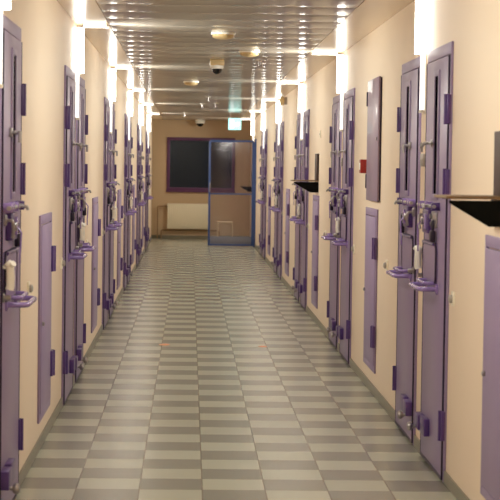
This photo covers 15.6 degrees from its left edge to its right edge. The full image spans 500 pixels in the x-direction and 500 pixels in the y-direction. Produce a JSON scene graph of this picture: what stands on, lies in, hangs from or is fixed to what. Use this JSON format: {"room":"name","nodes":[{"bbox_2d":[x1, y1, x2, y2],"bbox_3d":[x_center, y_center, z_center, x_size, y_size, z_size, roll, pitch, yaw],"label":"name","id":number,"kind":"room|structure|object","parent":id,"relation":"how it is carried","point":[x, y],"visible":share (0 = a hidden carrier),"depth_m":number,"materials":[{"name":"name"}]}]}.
{"room":"prison interior","nodes":[
{"label":"prison interior","id":0,"kind":"room"},
{"bbox_2d":[3,0,152,471],"bbox_3d":[-1.470,-0.622,17.301,0.200,2.710,42.700,1,3,-2],"label":"wall","id":1,"kind":"structure","parent":0,"point":[47,31],"depth_m":10.76,"materials":[{"name":"beige paint"}]},
{"bbox_2d":[0,0,10,87],"bbox_3d":[-0.924,-0.983,7.436,0.230,0.663,0.060,1,3,-2],"label":"wall lamp","id":2,"kind":"object","parent":1,"relation":"attached to","point":[4,4],"visible":1,"depth_m":7.43,"materials":[{"name":"white"}]},
{"bbox_2d":[0,14,36,499],"bbox_3d":[-1.012,0.077,8.078,0.125,2.165,0.900,1,3,-2],"label":"door","id":3,"kind":"structure","parent":1,"relation":"in","point":[13,92],"depth_m":7.93,"materials":[{"name":"metal"}]},
{"bbox_2d":[27,281,32,295],"bbox_3d":[-1.095,0.192,9.107,0.032,0.070,0.070,1,3,-2],"label":"button","id":4,"kind":"object","parent":1,"relation":"attached to","point":[29,287],"visible":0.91,"depth_m":9.09,"materials":[{"name":"beige plastic"}]},
{"bbox_2d":[37,212,55,423],"bbox_3d":[-1.124,0.355,10.152,0.039,1.113,0.792,1,3,-2],"label":"hatch","id":5,"kind":"object","parent":1,"relation":"attached to","point":[46,260],"visible":1,"depth_m":10.04,"materials":[{"name":"metal"}]},
{"bbox_2d":[60,258,64,268],"bbox_3d":[-1.172,0.084,11.454,0.032,0.070,0.070,1,3,-2],"label":"button","id":6,"kind":"object","parent":1,"relation":"attached to","point":[62,263],"visible":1,"depth_m":11.44,"materials":[{"name":"beige plastic"}]},
{"bbox_2d":[61,65,86,404],"bbox_3d":[-1.141,-0.105,12.032,0.125,2.165,0.900,1,3,-2],"label":"door","id":7,"kind":"structure","parent":1,"relation":"in","point":[71,204],"depth_m":11.87,"materials":[{"name":"metal"}]},
{"bbox_2d":[73,76,95,381],"bbox_3d":[-1.180,-0.159,13.220,0.125,2.165,0.900,1,3,-2],"label":"door","id":8,"kind":"structure","parent":1,"relation":"in","point":[81,169],"depth_m":13.02,"materials":[{"name":"metal"}]},
{"bbox_2d":[19,235,151,485],"bbox_3d":[-1.384,0.702,17.364,0.010,0.062,42.700,1,3,-2],"label":"baseboard","id":9,"kind":"structure","parent":1,"relation":"attached to","point":[24,470],"depth_m":10.54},
{"bbox_2d":[74,24,107,119],"bbox_3d":[-1.093,-1.219,12.578,0.230,0.663,0.060,1,3,-2],"label":"wall lamp","id":10,"kind":"object","parent":1,"relation":"attached to","point":[79,31],"visible":0.89,"depth_m":12.55,"materials":[{"name":"white"}]},
{"bbox_2d":[91,197,100,332],"bbox_3d":[-1.298,0.113,15.443,0.039,1.113,0.792,1,3,-2],"label":"hatch","id":11,"kind":"object","parent":1,"relation":"attached to","point":[96,223],"visible":1,"depth_m":15.31,"materials":[{"name":"metal"}]},
{"bbox_2d":[57,0,163,119],"bbox_3d":[-1.237,-1.871,17.251,0.231,0.204,42.700,1,3,-2],"label":"trim","id":12,"kind":"structure","parent":1,"relation":"attached to","point":[105,41],"depth_m":14.69,"materials":[{"name":"beige paint"}]},
{"bbox_2d":[102,97,118,329],"bbox_3d":[-1.316,-0.350,17.373,0.125,2.165,0.900,1,3,-2],"label":"door","id":13,"kind":"structure","parent":1,"relation":"in","point":[108,192],"depth_m":17.20,"materials":[{"name":"metal"}]},
{"bbox_2d":[108,103,122,319],"bbox_3d":[-1.355,-0.405,18.562,0.125,2.165,0.900,1,3,-2],"label":"door","id":14,"kind":"structure","parent":1,"relation":"in","point":[113,137],"depth_m":18.38,"materials":[{"name":"metal"}]},
{"bbox_2d":[117,189,122,289],"bbox_3d":[-1.471,-0.130,20.735,0.039,1.113,0.792,1,3,-2],"label":"hatch","id":15,"kind":"object","parent":1,"relation":"attached to","point":[119,207],"visible":0.99,"depth_m":20.57,"materials":[{"name":"metal"}]},
{"bbox_2d":[109,67,132,133],"bbox_3d":[-1.268,-1.464,17.920,0.230,0.663,0.060,1,3,-2],"label":"wall lamp","id":16,"kind":"object","parent":1,"relation":"attached to","point":[112,72],"visible":0.73,"depth_m":17.89,"materials":[{"name":"white"}]},
{"bbox_2d":[123,114,134,291],"bbox_3d":[-1.490,-0.593,22.665,0.125,2.165,0.900,1,3,-2],"label":"door","id":17,"kind":"structure","parent":1,"relation":"in","point":[127,186],"depth_m":22.42,"materials":[{"name":"metal"}]},
{"bbox_2d":[127,118,137,283],"bbox_3d":[-1.529,-0.647,23.853,0.125,2.165,0.900,1,3,-2],"label":"door","id":18,"kind":"structure","parent":1,"relation":"in","point":[130,143],"depth_m":23.66,"materials":[{"name":"metal"}]},
{"bbox_2d":[132,184,136,263],"bbox_3d":[-1.645,-0.373,26.026,0.039,1.113,0.792,1,3,-2],"label":"hatch","id":19,"kind":"object","parent":1,"relation":"attached to","point":[134,206],"visible":0.94,"depth_m":25.88,"materials":[{"name":"metal"}]},
{"bbox_2d":[127,89,145,140],"bbox_3d":[-1.442,-1.707,23.211,0.230,0.663,0.060,1,3,-2],"label":"wall lamp","id":20,"kind":"object","parent":1,"relation":"attached to","point":[130,93],"visible":0.77,"depth_m":23.18,"materials":[{"name":"white"}]},
{"bbox_2d":[136,124,144,266],"bbox_3d":[-1.663,-0.836,27.957,0.125,2.165,0.900,1,3,-2],"label":"door","id":21,"kind":"structure","parent":1,"relation":"in","point":[139,182],"depth_m":27.76,"materials":[{"name":"metal"}]},
{"bbox_2d":[139,127,146,261],"bbox_3d":[-1.702,-0.890,29.145,0.125,2.165,0.900,1,3,-2],"label":"door","id":22,"kind":"structure","parent":1,"relation":"in","point":[141,146],"depth_m":29.02,"materials":[{"name":"metal"}]},
{"bbox_2d":[142,181,145,246],"bbox_3d":[-1.816,-0.614,31.268,0.039,1.113,0.792,1,3,-2],"label":"hatch","id":23,"kind":"object","parent":1,"relation":"attached to","point":[144,193],"visible":0.84,"depth_m":31.22,"materials":[{"name":"metal"}]},
{"bbox_2d":[139,103,153,145],"bbox_3d":[-1.615,-1.950,28.503,0.230,0.663,0.060,1,3,-2],"label":"wall lamp","id":24,"kind":"object","parent":1,"relation":"attached to","point":[140,106],"visible":0.73,"depth_m":28.47,"materials":[{"name":"white"}]},
{"bbox_2d":[144,131,151,250],"bbox_3d":[-1.837,-1.079,33.248,0.125,2.165,0.900,1,3,-2],"label":"door","id":25,"kind":"structure","parent":1,"relation":"in","point":[147,180],"depth_m":32.87,"materials":[{"name":"metal"}]},
{"bbox_2d":[147,146,153,246],"bbox_3d":[-1.876,-1.133,34.436,0.125,2.165,0.900,1,3,-2],"label":"door","id":26,"kind":"structure","parent":1,"relation":"in","point":[149,188],"depth_m":34.32,"materials":[{"name":"metal"}]},
{"bbox_2d":[147,113,159,148],"bbox_3d":[-1.788,-2.193,33.795,0.230,0.663,0.060,1,3,-2],"label":"wall lamp","id":27,"kind":"object","parent":1,"relation":"attached to","point":[148,116],"visible":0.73,"depth_m":33.77,"materials":[{"name":"white"}]},
{"bbox_2d":[151,120,250,235],"bbox_3d":[-1.035,-1.590,38.755,2.475,2.710,0.200,1,3,-2],"label":"wall","id":28,"kind":"structure","parent":0,"point":[235,209],"depth_m":38.66,"materials":[{"name":"beige paint"}]},
{"bbox_2d":[165,203,207,228],"bbox_3d":[-1.337,-0.714,38.625,0.925,0.532,0.120,1,3,-2],"label":"radiator","id":29,"kind":"object","parent":28,"relation":"attached to","point":[179,215],"visible":0.91,"depth_m":38.57,"materials":[{"name":"beige metal"}]},
{"bbox_2d":[157,205,164,238],"bbox_3d":[-1.882,-0.591,38.598,0.164,0.704,0.028,1,3,-2],"label":"pipe","id":30,"kind":"object","parent":29,"relation":"attached to","point":[158,205],"visible":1,"depth_m":38.57,"materials":[{"name":"beige metal"}]},
{"bbox_2d":[161,229,219,238],"bbox_3d":[-1.265,-0.331,38.645,1.246,0.198,0.026,1,3,-2],"label":"pipe","id":31,"kind":"object","parent":29,"relation":"attached to","point":[162,229],"visible":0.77,"depth_m":38.63,"materials":[{"name":"brown metal"}]},
{"bbox_2d":[166,137,234,192],"bbox_3d":[-1.037,-1.794,38.660,1.460,1.155,0.130,1,3,-2],"label":"window","id":32,"kind":"structure","parent":28,"relation":"in","point":[168,189],"depth_m":38.62,"materials":[{"name":"purple"}]},
{"bbox_2d":[152,235,248,238],"bbox_3d":[-1.050,-0.270,38.709,2.055,0.075,0.012,1,3,-2],"label":"baseboard","id":33,"kind":"structure","parent":28,"relation":"attached to","point":[153,236],"depth_m":38.70,"materials":[{"name":"grey"}]},
{"bbox_2d":[96,0,363,120],"bbox_3d":[-0.341,-1.858,17.281,1.555,0.206,42.700,1,3,-2],"label":"ceiling","id":34,"kind":"structure","parent":0,"point":[168,43],"depth_m":14.30,"materials":[{"name":"metal"}]},
{"bbox_2d":[183,81,198,85],"bbox_3d":[-0.673,-1.899,20.852,0.180,0.052,0.180,1,3,-2],"label":"smoke detector","id":35,"kind":"object","parent":34,"relation":"attached to","point":[189,83],"visible":1,"depth_m":20.79,"materials":[{"name":"white plastic"}]},
{"bbox_2d":[195,120,204,126],"bbox_3d":[-1.045,-2.652,38.305,0.210,0.142,0.208,1,3,-2],"label":"ceiling camera","id":36,"kind":"object","parent":34,"relation":"attached to","point":[200,123],"visible":0.99,"depth_m":38.23,"materials":[{"name":"white plastic"}]},
{"bbox_2d":[210,59,223,73],"bbox_3d":[-0.299,-1.659,16.573,0.132,0.132,0.120,1,3,-2],"label":"ceiling camera","id":37,"kind":"object","parent":34,"relation":"attached to","point":[216,65],"visible":1,"depth_m":16.52,"materials":[{"name":"white plastic"}]},
{"bbox_2d":[211,32,235,39],"bbox_3d":[-0.194,-1.544,13.201,0.180,0.052,0.180,1,3,-2],"label":"smoke detector","id":38,"kind":"object","parent":34,"relation":"attached to","point":[217,35],"visible":1,"depth_m":13.14,"materials":[{"name":"white plastic"}]},
{"bbox_2d":[228,113,240,129],"bbox_3d":[-0.276,-2.324,33.132,0.240,0.306,0.050,1,3,-2],"label":"exit sign","id":39,"kind":"object","parent":34,"relation":"hanging from","point":[233,123],"visible":1,"depth_m":33.11,"materials":[{"name":"white plastic"}]},
{"bbox_2d":[238,50,259,56],"bbox_3d":[-0.007,-1.634,15.231,0.180,0.052,0.180,1,3,-2],"label":"smoke detector","id":40,"kind":"object","parent":34,"relation":"attached to","point":[247,53],"visible":1,"depth_m":15.17,"materials":[{"name":"white plastic"}]},
{"bbox_2d":[257,60,262,67],"bbox_3d":[0.092,-1.689,16.501,0.084,0.084,0.084,1,3,-2],"label":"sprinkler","id":41,"kind":"object","parent":34,"relation":"attached to","point":[260,61],"visible":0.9,"depth_m":16.49,"materials":[{"name":"white metal"}]},
{"bbox_2d":[15,238,456,499],"bbox_3d":[-0.353,0.806,17.403,2.475,0.120,43.100,1,3,-2],"label":"floor","id":42,"kind":"structure","parent":0,"point":[211,413],"depth_m":11.63,"materials":[{"name":"tile"}]},
{"bbox_2d":[217,221,232,236],"bbox_3d":[-0.497,-0.339,36.326,0.312,0.445,0.282,1,3,-2],"label":"stool","id":43,"kind":"object","parent":42,"relation":"on","point":[218,222],"visible":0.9,"depth_m":36.19,"materials":[{"name":"beige wood"}]},
{"bbox_2d":[249,0,499,499],"bbox_3d":[0.804,-0.593,17.377,0.200,2.710,42.700,1,3,-2],"label":"wall","id":44,"kind":"structure","parent":0,"point":[473,26],"depth_m":10.42,"materials":[{"name":"beige paint"}]},
{"bbox_2d":[208,139,256,246],"bbox_3d":[-0.345,-1.107,35.269,0.915,2.080,0.110,1,3,-2],"label":"door","id":45,"kind":"structure","parent":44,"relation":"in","point":[212,240],"depth_m":35.29,"materials":[{"name":"blue"}]},
{"bbox_2d":[241,177,251,191],"bbox_3d":[-0.075,-1.378,37.186,0.261,0.385,0.425,1,3,-2],"label":"wall shelf","id":46,"kind":"object","parent":44,"relation":"attached to","point":[249,189],"visible":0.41,"depth_m":37.00,"materials":[{"name":"grey metal"}]},
{"bbox_2d":[241,118,254,140],"bbox_3d":[-0.051,-2.294,36.551,0.277,0.663,0.060,1,3,-2],"label":"wall lamp","id":47,"kind":"object","parent":44,"relation":"attached to","point":[252,121],"visible":0.56,"depth_m":36.53,"materials":[{"name":"white"}]},
{"bbox_2d":[249,110,264,148],"bbox_3d":[0.121,-2.053,31.310,0.277,0.663,0.060,1,3,-2],"label":"wall lamp","id":48,"kind":"object","parent":44,"relation":"attached to","point":[263,113],"visible":0.77,"depth_m":31.28,"materials":[{"name":"white"}]},
{"bbox_2d":[255,131,264,255],"bbox_3d":[0.163,-0.992,31.956,0.125,2.165,0.900,1,3,-2],"label":"door","id":49,"kind":"structure","parent":44,"relation":"in","point":[261,146],"depth_m":31.83,"materials":[{"name":"metal"}]},
{"bbox_2d":[258,129,267,258],"bbox_3d":[0.202,-0.937,30.767,0.125,2.165,0.900,1,3,-2],"label":"door","id":50,"kind":"structure","parent":44,"relation":"in","point":[263,194],"depth_m":30.60,"materials":[{"name":"metal"}]},
{"bbox_2d":[267,184,270,255],"bbox_3d":[0.294,-0.482,29.028,0.039,1.113,0.792,1,3,-2],"label":"hatch","id":51,"kind":"object","parent":44,"relation":"attached to","point":[269,185],"visible":1,"depth_m":28.72,"materials":[{"name":"metal"}]},
{"bbox_2d":[261,99,280,145],"bbox_3d":[0.296,-1.808,25.968,0.277,0.663,0.060,1,3,-2],"label":"wall lamp","id":52,"kind":"object","parent":44,"relation":"attached to","point":[278,106],"visible":0.77,"depth_m":25.94,"materials":[{"name":"white"}]},
{"bbox_2d":[268,124,278,273],"bbox_3d":[0.338,-0.747,26.614,0.125,2.165,0.900,1,3,-2],"label":"door","id":53,"kind":"structure","parent":44,"relation":"in","point":[276,147],"depth_m":26.46,"materials":[{"name":"metal"}]},
{"bbox_2d":[272,121,283,278],"bbox_3d":[0.377,-0.692,25.426,0.125,2.165,0.900,1,3,-2],"label":"door","id":54,"kind":"structure","parent":44,"relation":"in","point":[279,186],"depth_m":25.27,"materials":[{"name":"metal"}]},
{"bbox_2d":[280,96,286,104],"bbox_3d":[0.442,-1.977,24.262,0.098,0.122,0.124,1,3,-2],"label":"speaker","id":55,"kind":"object","parent":44,"relation":"attached to","point":[283,100],"depth_m":24.22,"materials":[{"name":"beige plastic"}]},
{"bbox_2d":[284,188,289,276],"bbox_3d":[0.471,-0.235,23.636,0.039,1.113,0.792,1,3,-2],"label":"hatch","id":56,"kind":"object","parent":44,"relation":"attached to","point":[287,222],"visible":1,"depth_m":23.40,"materials":[{"name":"metal"}]},
{"bbox_2d":[280,82,303,139],"bbox_3d":[0.472,-1.563,20.627,0.277,0.663,0.060,1,3,-2],"label":"wall lamp","id":57,"kind":"object","parent":44,"relation":"attached to","point":[301,86],"visible":0.86,"depth_m":20.60,"materials":[{"name":"white"}]},
{"bbox_2d":[288,113,302,301],"bbox_3d":[0.513,-0.501,21.273,0.125,2.165,0.900,1,3,-2],"label":"door","id":58,"kind":"structure","parent":44,"relation":"in","point":[298,143],"depth_m":21.14,"materials":[{"name":"metal"}]},
{"bbox_2d":[293,109,309,309],"bbox_3d":[0.552,-0.447,20.084,0.125,2.165,0.900,1,3,-2],"label":"door","id":59,"kind":"structure","parent":44,"relation":"in","point":[304,194],"depth_m":19.95,"materials":[{"name":"metal"}]},
{"bbox_2d":[291,154,318,192],"bbox_3d":[0.547,-0.772,18.304,0.261,0.385,0.425,1,3,-2],"label":"wall shelf","id":60,"kind":"object","parent":44,"relation":"attached to","point":[313,187],"visible":1,"depth_m":18.11,"materials":[{"name":"grey metal"}]},
{"bbox_2d":[311,195,318,308],"bbox_3d":[0.643,0.006,18.395,0.039,1.113,0.792,1,3,-2],"label":"hatch","id":61,"kind":"object","parent":44,"relation":"attached to","point":[315,215],"visible":1,"depth_m":18.22,"materials":[{"name":"metal"}]},
{"bbox_2d":[241,0,413,120],"bbox_3d":[0.581,-1.848,17.312,0.281,0.204,42.700,1,3,-2],"label":"trim","id":62,"kind":"structure","parent":44,"relation":"attached to","point":[369,15],"depth_m":14.00,"materials":[{"name":"beige paint"}]},
{"bbox_2d":[312,52,344,131],"bbox_3d":[0.648,-1.315,15.235,0.277,0.663,0.060,1,3,-2],"label":"wall lamp","id":63,"kind":"object","parent":44,"relation":"attached to","point":[340,58],"visible":0.88,"depth_m":15.21,"materials":[{"name":"white"}]},
{"bbox_2d":[321,95,341,348],"bbox_3d":[0.690,-0.254,15.881,0.125,2.165,0.900,1,3,-2],"label":"door","id":64,"kind":"structure","parent":44,"relation":"in","point":[335,136],"depth_m":15.75,"materials":[{"name":"metal"}]},
{"bbox_2d":[331,88,354,364],"bbox_3d":[0.729,-0.200,14.693,0.125,2.165,0.900,1,3,-2],"label":"door","id":65,"kind":"structure","parent":44,"relation":"in","point":[344,225],"depth_m":14.57,"materials":[{"name":"metal"}]},
{"bbox_2d":[255,244,469,499],"bbox_3d":[0.680,0.728,17.433,0.010,0.062,42.700,1,3,-2],"label":"baseboard","id":66,"kind":"structure","parent":44,"relation":"attached to","point":[449,482],"depth_m":12.17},
{"bbox_2d":[359,159,366,172],"bbox_3d":[0.819,-0.606,13.260,0.052,0.100,0.100,1,3,-2],"label":"fire alarm","id":67,"kind":"object","parent":44,"relation":"attached to","point":[362,162],"visible":0.91,"depth_m":13.21,"materials":[{"name":"red plastic"}]},
{"bbox_2d":[363,207,378,373],"bbox_3d":[0.828,0.265,12.754,0.039,1.113,0.792,1,3,-2],"label":"hatch","id":68,"kind":"object","parent":44,"relation":"attached to","point":[371,223],"visible":1,"depth_m":12.64,"materials":[{"name":"metal"}]},
{"bbox_2d":[365,76,381,201],"bbox_3d":[0.850,-0.758,12.601,0.036,0.839,0.785,1,3,-2],"label":"upper cabinet","id":69,"kind":"object","parent":44,"relation":"attached to","point":[374,94],"visible":1,"depth_m":12.46,"materials":[{"name":"purple"}]},
{"bbox_2d":[383,260,387,270],"bbox_3d":[0.871,0.099,11.742,0.032,0.070,0.070,1,3,-2],"label":"button","id":70,"kind":"object","parent":44,"relation":"attached to","point":[385,264],"visible":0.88,"depth_m":11.72,"materials":[{"name":"beige plastic"}]},
{"bbox_2d":[386,57,420,445],"bbox_3d":[0.864,-0.011,10.580,0.125,2.165,0.900,1,3,-2],"label":"door","id":71,"kind":"structure","parent":44,"relation":"in","point":[404,374],"depth_m":10.45,"materials":[{"name":"purple metal"}]},
{"bbox_2d":[415,0,427,113],"bbox_3d":[0.822,-1.072,9.934,0.277,0.663,0.060,1,3,-2],"label":"wall lamp","id":72,"kind":"object","parent":44,"relation":"attached to","point":[421,6],"visible":0.94,"depth_m":9.91,"materials":[{"name":"white"}]},
{"bbox_2d":[420,154,424,166],"bbox_3d":[0.942,-0.491,9.984,0.022,0.070,0.120,1,3,-2],"label":"plate","id":73,"kind":"object","parent":44,"relation":"attached to","point":[422,156],"visible":0.89,"depth_m":9.94,"materials":[{"name":"beige plastic"}]},
{"bbox_2d":[407,41,453,482],"bbox_3d":[0.902,0.044,9.392,0.125,2.165,0.900,1,3,-2],"label":"door","id":74,"kind":"structure","parent":44,"relation":"in","point":[431,422],"depth_m":9.27,"materials":[{"name":"purple metal"}]},
{"bbox_2d":[448,291,454,306],"bbox_3d":[0.968,0.235,8.786,0.032,0.070,0.070,1,3,-2],"label":"button","id":75,"kind":"object","parent":44,"relation":"attached to","point":[451,298],"visible":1,"depth_m":8.77,"materials":[{"name":"beige plastic"}]},
{"bbox_2d":[434,131,499,226],"bbox_3d":[0.903,-0.294,7.460,0.261,0.385,0.425,1,3,-2],"label":"wall shelf","id":76,"kind":"object","parent":44,"relation":"attached to","point":[487,213],"visible":1,"depth_m":7.26,"materials":[{"name":"grey metal"}]},
{"bbox_2d":[480,235,499,499],"bbox_3d":[1.002,0.508,7.442,0.039,1.113,0.792,1,3,-2],"label":"hatch","id":77,"kind":"object","parent":44,"relation":"attached to","point":[490,428],"visible":1,"depth_m":7.59,"materials":[{"name":"metal"}]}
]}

